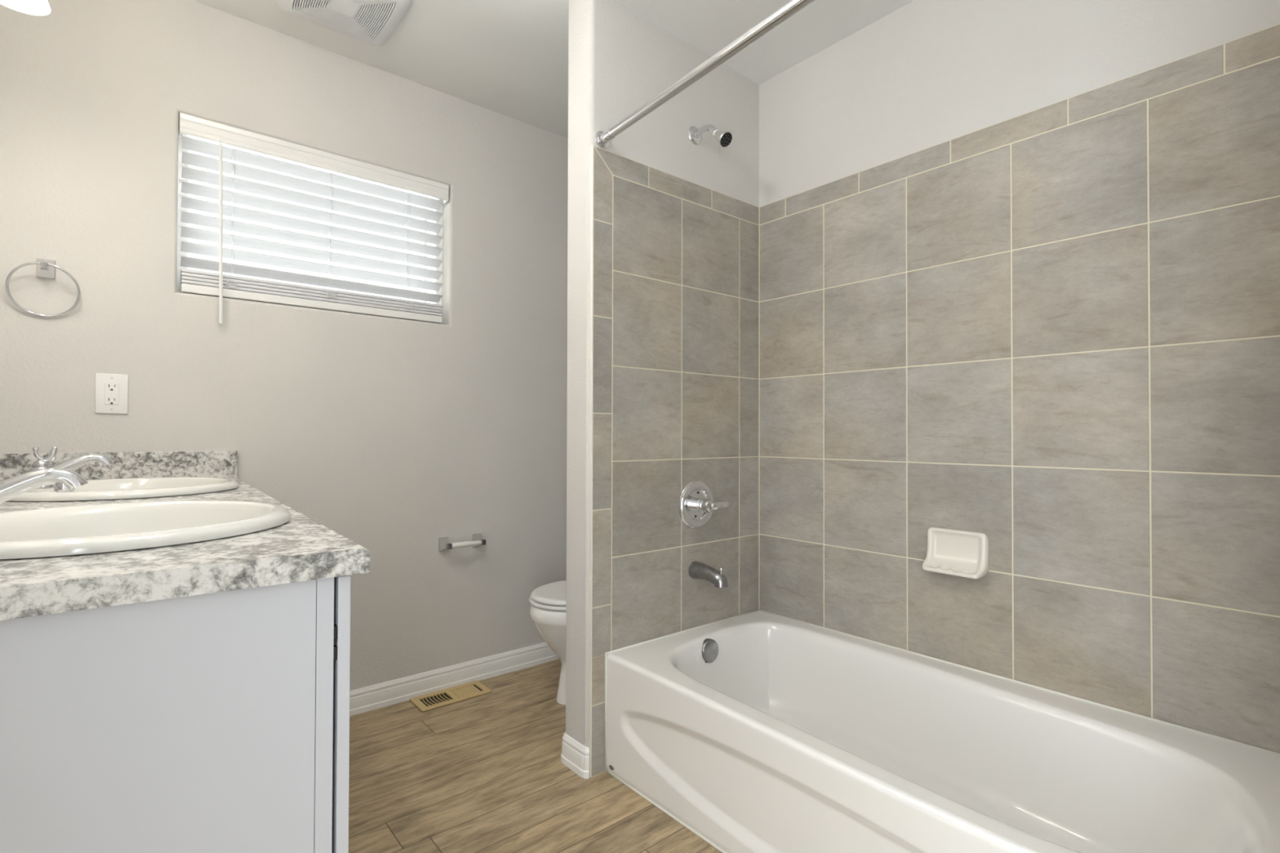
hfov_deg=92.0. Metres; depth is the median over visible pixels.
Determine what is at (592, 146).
trim
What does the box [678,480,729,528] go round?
shower valve
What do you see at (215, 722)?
vanity cabinet
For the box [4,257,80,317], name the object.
towel ring
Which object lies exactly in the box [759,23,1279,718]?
grout
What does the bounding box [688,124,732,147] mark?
shower fixture
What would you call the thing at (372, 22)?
exhaust fan
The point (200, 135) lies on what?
window blind
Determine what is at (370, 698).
baseboard
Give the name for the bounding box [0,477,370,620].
countertop
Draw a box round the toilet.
[528,580,566,705]
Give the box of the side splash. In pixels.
[0,450,237,481]
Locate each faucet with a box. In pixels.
[0,467,88,504]
[27,446,114,489]
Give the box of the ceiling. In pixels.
[193,0,914,138]
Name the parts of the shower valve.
lever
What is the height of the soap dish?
0.128 m
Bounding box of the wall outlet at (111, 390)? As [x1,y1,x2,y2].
[94,373,128,413]
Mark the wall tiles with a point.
(651, 408)
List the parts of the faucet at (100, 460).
handle, spout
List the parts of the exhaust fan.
plate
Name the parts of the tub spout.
diverter knob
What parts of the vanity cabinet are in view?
frame, door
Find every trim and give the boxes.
[588,144,593,777]
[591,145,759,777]
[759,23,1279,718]
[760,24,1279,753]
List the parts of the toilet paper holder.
post, post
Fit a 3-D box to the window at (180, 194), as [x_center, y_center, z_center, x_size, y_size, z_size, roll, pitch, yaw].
[-1.222,-0.731,2.395,0.924,0.590,0.052,1,-1,-40]
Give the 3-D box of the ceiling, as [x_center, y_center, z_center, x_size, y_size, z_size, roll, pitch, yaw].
[0.130,-1.459,0.908,2.850,0.129,4.150,1,-1,-40]
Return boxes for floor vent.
[409,680,491,711]
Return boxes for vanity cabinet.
[0,575,351,852]
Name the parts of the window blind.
ladder cord, head rail, rail, ladder cord, ladder cord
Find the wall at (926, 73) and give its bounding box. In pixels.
[759,0,1279,206]
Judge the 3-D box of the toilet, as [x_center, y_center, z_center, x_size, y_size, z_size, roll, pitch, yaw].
[-0.139,0.733,2.615,0.705,0.735,0.400,1,-1,-40]
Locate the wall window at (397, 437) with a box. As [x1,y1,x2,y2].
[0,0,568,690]
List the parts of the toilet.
seat, lid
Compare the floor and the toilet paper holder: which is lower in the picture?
the floor
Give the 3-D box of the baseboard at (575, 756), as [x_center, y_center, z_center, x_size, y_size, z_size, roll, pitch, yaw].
[0.102,1.052,2.239,0.842,0.090,0.160,1,-1,-40]
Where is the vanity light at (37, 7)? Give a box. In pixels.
[0,0,50,15]
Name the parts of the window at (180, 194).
sash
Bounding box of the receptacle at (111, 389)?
[104,382,119,404]
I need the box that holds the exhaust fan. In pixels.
[275,0,411,45]
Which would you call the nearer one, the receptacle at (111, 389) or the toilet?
the receptacle at (111, 389)
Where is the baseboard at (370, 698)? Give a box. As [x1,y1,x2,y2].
[349,642,559,716]
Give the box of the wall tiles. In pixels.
[591,146,758,777]
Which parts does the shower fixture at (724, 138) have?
shower arm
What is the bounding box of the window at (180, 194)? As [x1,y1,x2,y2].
[176,134,443,324]
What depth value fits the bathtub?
1.58 m
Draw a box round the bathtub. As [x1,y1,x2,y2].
[604,609,1279,852]
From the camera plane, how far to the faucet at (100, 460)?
1.49 m
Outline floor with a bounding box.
[348,658,721,852]
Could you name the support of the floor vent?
in the floor
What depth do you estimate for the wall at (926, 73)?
1.91 m
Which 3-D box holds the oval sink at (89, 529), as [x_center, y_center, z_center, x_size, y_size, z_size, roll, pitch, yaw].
[-0.837,0.220,0.974,0.499,0.156,0.507,1,-1,-38]
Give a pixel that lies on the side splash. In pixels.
(215, 464)
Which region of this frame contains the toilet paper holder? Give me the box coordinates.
[438,533,485,551]
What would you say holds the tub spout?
attached to the wall partition at (619, 60)
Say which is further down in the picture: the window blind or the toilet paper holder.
the toilet paper holder
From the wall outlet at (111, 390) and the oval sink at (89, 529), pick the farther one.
the wall outlet at (111, 390)
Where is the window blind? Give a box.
[178,111,448,323]
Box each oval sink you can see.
[0,500,291,559]
[7,477,239,502]
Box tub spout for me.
[688,560,727,587]
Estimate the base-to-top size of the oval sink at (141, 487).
0.156 m
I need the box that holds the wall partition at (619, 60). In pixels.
[565,0,759,746]
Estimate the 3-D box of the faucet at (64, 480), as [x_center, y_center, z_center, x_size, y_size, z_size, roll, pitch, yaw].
[-0.889,0.091,0.872,0.165,0.100,0.066,1,-1,-38]
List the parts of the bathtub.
overflow plate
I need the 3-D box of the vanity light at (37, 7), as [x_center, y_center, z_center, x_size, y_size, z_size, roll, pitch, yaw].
[-1.224,-1.051,1.091,0.200,0.158,0.930,1,-1,-38]
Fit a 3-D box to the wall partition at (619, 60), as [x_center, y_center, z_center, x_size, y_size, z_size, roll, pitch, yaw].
[0.114,-0.253,2.257,0.830,2.700,0.138,1,-1,-40]
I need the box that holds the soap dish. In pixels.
[922,527,988,578]
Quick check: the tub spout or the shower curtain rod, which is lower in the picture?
the tub spout
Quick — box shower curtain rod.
[595,0,814,148]
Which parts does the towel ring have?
post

